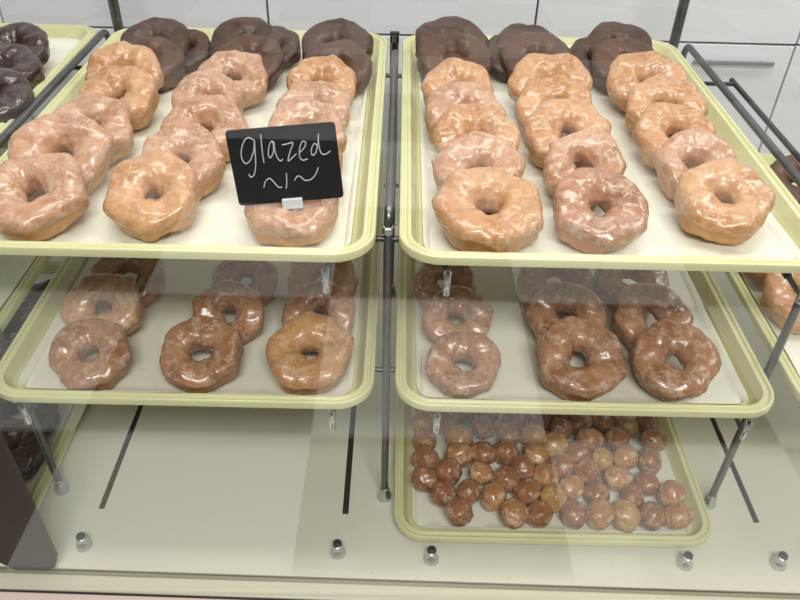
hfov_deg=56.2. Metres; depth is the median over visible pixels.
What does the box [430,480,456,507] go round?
doughnut hole
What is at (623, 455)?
doughnut hole
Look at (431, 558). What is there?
peg
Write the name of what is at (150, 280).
doughnut
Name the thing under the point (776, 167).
doughnut
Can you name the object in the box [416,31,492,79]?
doughnut
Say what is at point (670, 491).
doughnut hole
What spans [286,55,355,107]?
doughnut
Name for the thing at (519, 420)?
doughnut hole
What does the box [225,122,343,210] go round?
price sign
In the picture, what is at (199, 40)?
doughnut
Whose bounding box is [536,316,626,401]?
doughnut
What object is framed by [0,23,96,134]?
serving tray
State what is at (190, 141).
doughnut
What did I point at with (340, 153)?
doughnut
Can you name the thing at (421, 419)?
doughnut hole
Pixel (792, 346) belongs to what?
liner
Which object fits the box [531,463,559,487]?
doughnut hole
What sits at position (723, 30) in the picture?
wall
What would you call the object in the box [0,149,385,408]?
serving tray
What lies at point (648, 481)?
doughnut hole
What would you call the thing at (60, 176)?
doughnut
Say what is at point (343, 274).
doughnut
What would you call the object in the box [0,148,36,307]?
liner
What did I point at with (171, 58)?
doughnut
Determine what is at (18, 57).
doughnut
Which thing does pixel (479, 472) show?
doughnut hole
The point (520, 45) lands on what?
doughnut
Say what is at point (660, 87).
doughnut
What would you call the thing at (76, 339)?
doughnut
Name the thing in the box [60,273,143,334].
doughnut
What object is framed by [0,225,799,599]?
deck
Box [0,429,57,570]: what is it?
board
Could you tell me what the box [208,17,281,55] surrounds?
doughnut
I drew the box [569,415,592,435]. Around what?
doughnut hole
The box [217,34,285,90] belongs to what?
doughnut
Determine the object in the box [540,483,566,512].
doughnut hole
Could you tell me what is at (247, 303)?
doughnut
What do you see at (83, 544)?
peg
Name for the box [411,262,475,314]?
doughnut
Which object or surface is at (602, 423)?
doughnut hole
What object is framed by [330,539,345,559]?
peg
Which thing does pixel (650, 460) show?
doughnut hole
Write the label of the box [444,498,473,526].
doughnut hole
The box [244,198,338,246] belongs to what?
doughnut
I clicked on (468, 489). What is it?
doughnut hole
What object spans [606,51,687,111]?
doughnut
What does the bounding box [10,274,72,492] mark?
liner
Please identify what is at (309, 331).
doughnut
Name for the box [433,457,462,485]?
doughnut hole
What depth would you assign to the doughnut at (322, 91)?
0.98 m
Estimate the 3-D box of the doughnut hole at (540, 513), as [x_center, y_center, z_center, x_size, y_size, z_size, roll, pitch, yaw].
[0.200,0.308,1.078,0.040,0.038,0.040,19,42,21]
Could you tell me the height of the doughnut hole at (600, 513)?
0.042 m
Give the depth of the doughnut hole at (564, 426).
1.19 m
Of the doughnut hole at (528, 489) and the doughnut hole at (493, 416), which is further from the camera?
the doughnut hole at (493, 416)
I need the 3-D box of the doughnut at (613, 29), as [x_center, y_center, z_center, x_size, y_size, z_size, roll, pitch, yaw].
[0.347,-0.396,1.190,0.112,0.067,0.104,-20,43,-25]
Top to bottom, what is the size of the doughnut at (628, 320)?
0.068 m
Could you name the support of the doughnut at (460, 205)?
on the liner at (664, 235)
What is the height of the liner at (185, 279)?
0.010 m
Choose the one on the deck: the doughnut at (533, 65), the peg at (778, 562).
the peg at (778, 562)
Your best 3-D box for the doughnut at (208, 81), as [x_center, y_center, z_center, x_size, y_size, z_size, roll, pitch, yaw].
[-0.257,-0.262,0.998,0.094,0.068,0.096,9,39,9]
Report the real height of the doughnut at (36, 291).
0.058 m
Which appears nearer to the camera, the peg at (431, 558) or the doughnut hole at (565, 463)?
the peg at (431, 558)
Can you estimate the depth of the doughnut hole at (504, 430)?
1.18 m
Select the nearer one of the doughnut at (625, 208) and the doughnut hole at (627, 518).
the doughnut at (625, 208)
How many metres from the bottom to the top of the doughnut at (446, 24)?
0.073 m
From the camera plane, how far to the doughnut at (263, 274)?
1.02 m
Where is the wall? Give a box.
[0,0,799,224]
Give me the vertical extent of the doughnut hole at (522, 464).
0.041 m
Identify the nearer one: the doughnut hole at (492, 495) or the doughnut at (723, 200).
the doughnut at (723, 200)
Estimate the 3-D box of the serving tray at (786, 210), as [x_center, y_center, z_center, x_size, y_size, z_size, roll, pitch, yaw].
[0.229,-0.234,1.021,0.457,0.025,0.660,1,38,0]
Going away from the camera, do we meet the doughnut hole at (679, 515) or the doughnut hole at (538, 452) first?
the doughnut hole at (679, 515)
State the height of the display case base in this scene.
0.344 m
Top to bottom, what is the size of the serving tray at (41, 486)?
0.025 m
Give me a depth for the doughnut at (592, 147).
0.87 m
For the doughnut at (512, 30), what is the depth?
1.18 m
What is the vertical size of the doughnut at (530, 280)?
0.072 m
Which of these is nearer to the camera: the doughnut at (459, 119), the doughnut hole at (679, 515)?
the doughnut at (459, 119)
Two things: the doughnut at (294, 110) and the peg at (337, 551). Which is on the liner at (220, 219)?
the doughnut at (294, 110)
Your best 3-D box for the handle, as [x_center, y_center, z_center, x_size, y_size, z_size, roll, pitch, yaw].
[0.651,-0.464,1.463,0.159,0.008,0.010,1,38,0]
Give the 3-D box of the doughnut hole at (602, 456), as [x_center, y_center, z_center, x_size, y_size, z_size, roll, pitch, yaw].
[0.312,0.248,1.157,0.035,0.038,0.038,10,39,11]
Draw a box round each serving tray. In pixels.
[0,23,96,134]
[0,28,387,261]
[0,140,51,331]
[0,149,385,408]
[30,261,86,509]
[394,391,711,547]
[395,162,773,417]
[399,35,799,272]
[725,154,799,401]
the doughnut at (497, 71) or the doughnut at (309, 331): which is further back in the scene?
the doughnut at (497, 71)
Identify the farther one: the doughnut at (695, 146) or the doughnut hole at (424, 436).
the doughnut hole at (424, 436)
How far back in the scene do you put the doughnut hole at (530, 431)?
1.18 m
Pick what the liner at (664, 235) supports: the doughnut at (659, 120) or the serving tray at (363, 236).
the doughnut at (659, 120)
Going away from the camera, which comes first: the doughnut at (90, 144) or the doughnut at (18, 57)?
the doughnut at (90, 144)
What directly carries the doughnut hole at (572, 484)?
on the liner at (426, 514)
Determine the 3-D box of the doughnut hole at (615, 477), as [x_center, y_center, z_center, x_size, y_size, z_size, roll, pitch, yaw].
[0.329,0.269,1.131,0.044,0.038,0.044,6,39,5]
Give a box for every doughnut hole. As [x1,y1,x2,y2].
[411,410,433,432]
[411,446,438,467]
[411,466,438,491]
[412,428,436,448]
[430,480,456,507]
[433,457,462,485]
[438,412,460,433]
[444,425,472,445]
[444,442,471,467]
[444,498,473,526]
[457,479,480,504]
[459,412,478,424]
[468,461,492,484]
[470,441,495,463]
[471,416,494,439]
[478,413,499,421]
[479,483,506,511]
[490,465,520,493]
[494,439,519,465]
[495,422,519,443]
[499,498,527,528]
[501,413,527,428]
[510,454,534,478]
[513,477,541,506]
[520,422,546,444]
[522,441,549,466]
[526,500,553,527]
[527,414,550,429]
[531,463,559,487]
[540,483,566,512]
[541,432,568,457]
[548,418,572,438]
[549,452,575,480]
[551,414,570,419]
[559,474,584,499]
[561,499,587,529]
[565,440,591,463]
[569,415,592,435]
[574,458,600,484]
[576,427,604,452]
[583,481,609,503]
[586,498,614,530]
[591,415,615,433]
[591,447,612,473]
[603,465,632,490]
[604,426,629,451]
[612,445,638,469]
[612,499,640,532]
[615,416,638,437]
[620,484,643,507]
[634,470,659,496]
[635,416,658,432]
[637,448,661,473]
[639,501,666,531]
[640,428,666,451]
[656,480,686,506]
[664,503,695,529]
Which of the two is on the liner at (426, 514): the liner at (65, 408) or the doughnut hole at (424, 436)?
the doughnut hole at (424, 436)
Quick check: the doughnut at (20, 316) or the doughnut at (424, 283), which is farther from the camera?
the doughnut at (20, 316)
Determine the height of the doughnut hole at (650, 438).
0.039 m
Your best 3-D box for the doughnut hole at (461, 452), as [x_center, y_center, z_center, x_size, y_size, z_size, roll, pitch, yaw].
[0.090,0.240,1.156,0.042,0.042,0.039,20,42,22]
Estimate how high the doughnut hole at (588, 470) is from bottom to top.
0.041 m
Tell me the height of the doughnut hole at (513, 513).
0.037 m
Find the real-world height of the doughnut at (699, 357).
0.064 m
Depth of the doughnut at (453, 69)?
1.04 m
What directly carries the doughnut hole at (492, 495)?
on the liner at (426, 514)
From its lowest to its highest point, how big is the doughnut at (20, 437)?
0.058 m
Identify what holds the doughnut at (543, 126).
on the liner at (664, 235)
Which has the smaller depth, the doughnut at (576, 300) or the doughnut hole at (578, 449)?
the doughnut at (576, 300)
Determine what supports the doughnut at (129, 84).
on the liner at (220, 219)
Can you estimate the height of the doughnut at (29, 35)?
0.063 m
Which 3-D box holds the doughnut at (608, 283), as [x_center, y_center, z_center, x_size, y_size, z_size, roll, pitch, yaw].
[0.319,-0.022,1.038,0.102,0.070,0.102,12,39,12]
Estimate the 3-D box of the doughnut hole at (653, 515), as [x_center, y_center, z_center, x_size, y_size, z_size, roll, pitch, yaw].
[0.363,0.310,1.079,0.044,0.040,0.041,-7,39,-10]
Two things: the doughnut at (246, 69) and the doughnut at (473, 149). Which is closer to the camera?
the doughnut at (473, 149)
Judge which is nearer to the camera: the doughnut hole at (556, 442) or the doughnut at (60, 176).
the doughnut at (60, 176)
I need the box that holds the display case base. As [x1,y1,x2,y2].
[0,567,799,594]
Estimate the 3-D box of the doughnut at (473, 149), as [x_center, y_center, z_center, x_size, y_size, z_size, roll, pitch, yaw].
[0.090,-0.147,0.864,0.106,0.071,0.099,-3,39,-5]
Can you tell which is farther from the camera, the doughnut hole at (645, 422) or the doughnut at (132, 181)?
the doughnut hole at (645, 422)
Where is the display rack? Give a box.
[0,0,799,509]
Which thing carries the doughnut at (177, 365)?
on the liner at (185, 279)
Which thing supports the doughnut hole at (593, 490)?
on the liner at (426, 514)
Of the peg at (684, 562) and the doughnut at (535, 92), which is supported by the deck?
the peg at (684, 562)
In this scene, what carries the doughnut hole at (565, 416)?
on the liner at (426, 514)
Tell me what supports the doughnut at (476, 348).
on the liner at (517, 378)
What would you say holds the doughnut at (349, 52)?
on the liner at (220, 219)
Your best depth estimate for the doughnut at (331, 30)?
1.16 m
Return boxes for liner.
[0,44,367,247]
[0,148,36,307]
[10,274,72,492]
[19,255,362,395]
[43,37,79,76]
[412,407,689,533]
[415,259,746,403]
[419,73,799,258]
[740,183,799,375]
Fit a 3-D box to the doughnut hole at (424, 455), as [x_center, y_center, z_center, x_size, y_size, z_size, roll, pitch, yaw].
[0.039,0.244,1.149,0.043,0.042,0.039,22,43,24]
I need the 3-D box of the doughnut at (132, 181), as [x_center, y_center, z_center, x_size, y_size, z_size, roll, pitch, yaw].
[-0.268,-0.113,0.810,0.098,0.068,0.111,0,38,-2]
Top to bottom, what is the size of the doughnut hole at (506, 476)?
0.042 m
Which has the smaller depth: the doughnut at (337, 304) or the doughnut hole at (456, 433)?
the doughnut at (337, 304)
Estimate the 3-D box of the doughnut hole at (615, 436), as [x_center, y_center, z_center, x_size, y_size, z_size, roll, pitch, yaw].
[0.344,0.221,1.190,0.040,0.040,0.040,-20,43,-25]
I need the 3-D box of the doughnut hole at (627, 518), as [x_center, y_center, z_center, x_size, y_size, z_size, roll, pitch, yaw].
[0.325,0.309,1.078,0.042,0.040,0.046,-4,39,-7]
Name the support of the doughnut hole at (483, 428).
on the liner at (426, 514)
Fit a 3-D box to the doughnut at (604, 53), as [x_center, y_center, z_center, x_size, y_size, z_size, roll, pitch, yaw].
[0.345,-0.353,1.139,0.114,0.064,0.102,-4,39,-7]
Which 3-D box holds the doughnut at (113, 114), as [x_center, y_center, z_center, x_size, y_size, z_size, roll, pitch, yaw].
[-0.384,-0.208,0.927,0.104,0.068,0.104,-7,39,-11]
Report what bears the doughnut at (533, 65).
on the liner at (664, 235)
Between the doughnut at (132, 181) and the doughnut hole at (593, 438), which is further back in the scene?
the doughnut hole at (593, 438)
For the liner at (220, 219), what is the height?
0.010 m
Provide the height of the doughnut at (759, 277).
0.073 m
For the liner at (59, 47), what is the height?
0.010 m
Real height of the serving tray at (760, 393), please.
0.025 m
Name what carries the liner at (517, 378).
on the serving tray at (760, 393)
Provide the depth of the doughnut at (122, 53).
1.06 m
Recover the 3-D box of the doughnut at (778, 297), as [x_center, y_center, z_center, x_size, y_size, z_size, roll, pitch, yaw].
[0.548,-0.006,1.023,0.107,0.074,0.104,-1,38,-3]
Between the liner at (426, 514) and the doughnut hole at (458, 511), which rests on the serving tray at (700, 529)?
the liner at (426, 514)
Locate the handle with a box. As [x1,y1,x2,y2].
[692,59,774,65]
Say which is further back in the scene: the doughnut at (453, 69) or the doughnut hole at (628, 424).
the doughnut hole at (628, 424)
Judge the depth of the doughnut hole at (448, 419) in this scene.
1.20 m
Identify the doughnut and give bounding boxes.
[0,22,49,65]
[0,44,44,89]
[0,68,34,122]
[0,152,88,240]
[0,307,30,357]
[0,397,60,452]
[0,419,48,480]
[7,112,112,197]
[19,279,50,310]
[48,318,131,390]
[53,92,133,165]
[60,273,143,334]
[79,65,159,129]
[85,41,163,89]
[90,257,165,307]
[103,149,200,241]
[120,17,191,56]
[128,36,184,91]
[141,122,225,197]
[159,315,243,392]
[160,94,248,162]
[171,67,245,130]
[185,29,210,72]
[192,279,264,344]
[197,50,267,108]
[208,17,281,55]
[211,260,277,305]
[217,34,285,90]
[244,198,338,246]
[266,311,353,394]
[268,96,346,153]
[273,26,300,68]
[276,80,350,131]
[281,280,355,331]
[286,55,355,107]
[287,260,358,312]
[301,18,373,59]
[304,39,372,96]
[338,148,342,173]
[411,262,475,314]
[415,16,489,58]
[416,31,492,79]
[420,57,493,103]
[421,286,493,342]
[425,82,506,138]
[425,331,500,398]
[431,130,524,190]
[431,166,543,251]
[432,103,519,152]
[488,35,507,81]
[496,23,548,56]
[500,32,572,78]
[507,53,592,102]
[515,74,592,137]
[516,267,593,317]
[523,99,611,167]
[526,282,606,339]
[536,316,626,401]
[542,128,626,195]
[553,167,648,254]
[570,36,607,82]
[587,21,652,59]
[590,37,653,91]
[593,269,668,313]
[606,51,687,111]
[611,283,693,350]
[625,73,707,137]
[629,318,721,401]
[632,102,715,168]
[653,127,737,199]
[674,158,775,244]
[743,272,765,283]
[761,273,799,333]
[770,155,799,203]
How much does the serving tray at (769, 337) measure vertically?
0.025 m
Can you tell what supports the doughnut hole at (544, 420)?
on the liner at (426, 514)
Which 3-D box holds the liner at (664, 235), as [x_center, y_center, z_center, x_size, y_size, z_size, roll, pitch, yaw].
[0.229,-0.230,1.025,0.404,0.009,0.607,1,38,0]
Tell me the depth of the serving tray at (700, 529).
1.08 m
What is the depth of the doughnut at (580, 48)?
1.17 m
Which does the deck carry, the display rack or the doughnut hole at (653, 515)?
the display rack
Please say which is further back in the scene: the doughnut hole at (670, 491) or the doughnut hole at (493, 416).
the doughnut hole at (493, 416)
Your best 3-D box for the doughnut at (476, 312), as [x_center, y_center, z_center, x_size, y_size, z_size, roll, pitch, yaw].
[0.074,0.027,0.972,0.089,0.064,0.086,24,43,25]
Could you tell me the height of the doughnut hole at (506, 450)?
0.041 m
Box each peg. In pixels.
[76,532,92,551]
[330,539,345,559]
[423,546,438,565]
[676,551,692,570]
[770,551,787,570]
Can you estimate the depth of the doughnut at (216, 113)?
0.93 m
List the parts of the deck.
sill, edge trim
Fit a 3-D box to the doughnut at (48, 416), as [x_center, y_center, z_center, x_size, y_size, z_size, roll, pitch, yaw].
[-0.602,0.183,1.184,0.120,0.065,0.128,5,38,4]
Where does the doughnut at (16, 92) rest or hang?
on the liner at (59, 47)
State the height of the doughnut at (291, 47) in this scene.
0.050 m
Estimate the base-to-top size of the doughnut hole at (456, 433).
0.035 m
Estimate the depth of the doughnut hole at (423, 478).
1.11 m
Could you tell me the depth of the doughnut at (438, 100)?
0.98 m
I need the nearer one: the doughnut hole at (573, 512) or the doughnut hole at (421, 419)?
the doughnut hole at (573, 512)
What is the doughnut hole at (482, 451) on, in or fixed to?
on the liner at (426, 514)
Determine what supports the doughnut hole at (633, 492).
on the liner at (426, 514)
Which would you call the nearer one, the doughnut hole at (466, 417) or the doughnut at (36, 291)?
the doughnut hole at (466, 417)
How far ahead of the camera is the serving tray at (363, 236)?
0.77 m
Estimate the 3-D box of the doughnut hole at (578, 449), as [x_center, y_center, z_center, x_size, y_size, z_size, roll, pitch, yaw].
[0.277,0.239,1.166,0.042,0.040,0.041,-9,40,-13]
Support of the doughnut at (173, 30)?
on the liner at (220, 219)
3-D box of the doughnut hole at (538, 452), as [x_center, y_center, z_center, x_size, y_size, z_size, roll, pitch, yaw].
[0.211,0.240,1.164,0.044,0.036,0.044,32,47,32]
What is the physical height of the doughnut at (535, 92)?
0.073 m
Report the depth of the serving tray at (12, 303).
1.03 m
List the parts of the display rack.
stop arm, stop arm, cross rod, cross rod, cross rod, cross rod, cross rod, stop arm, shelf rod, stop arm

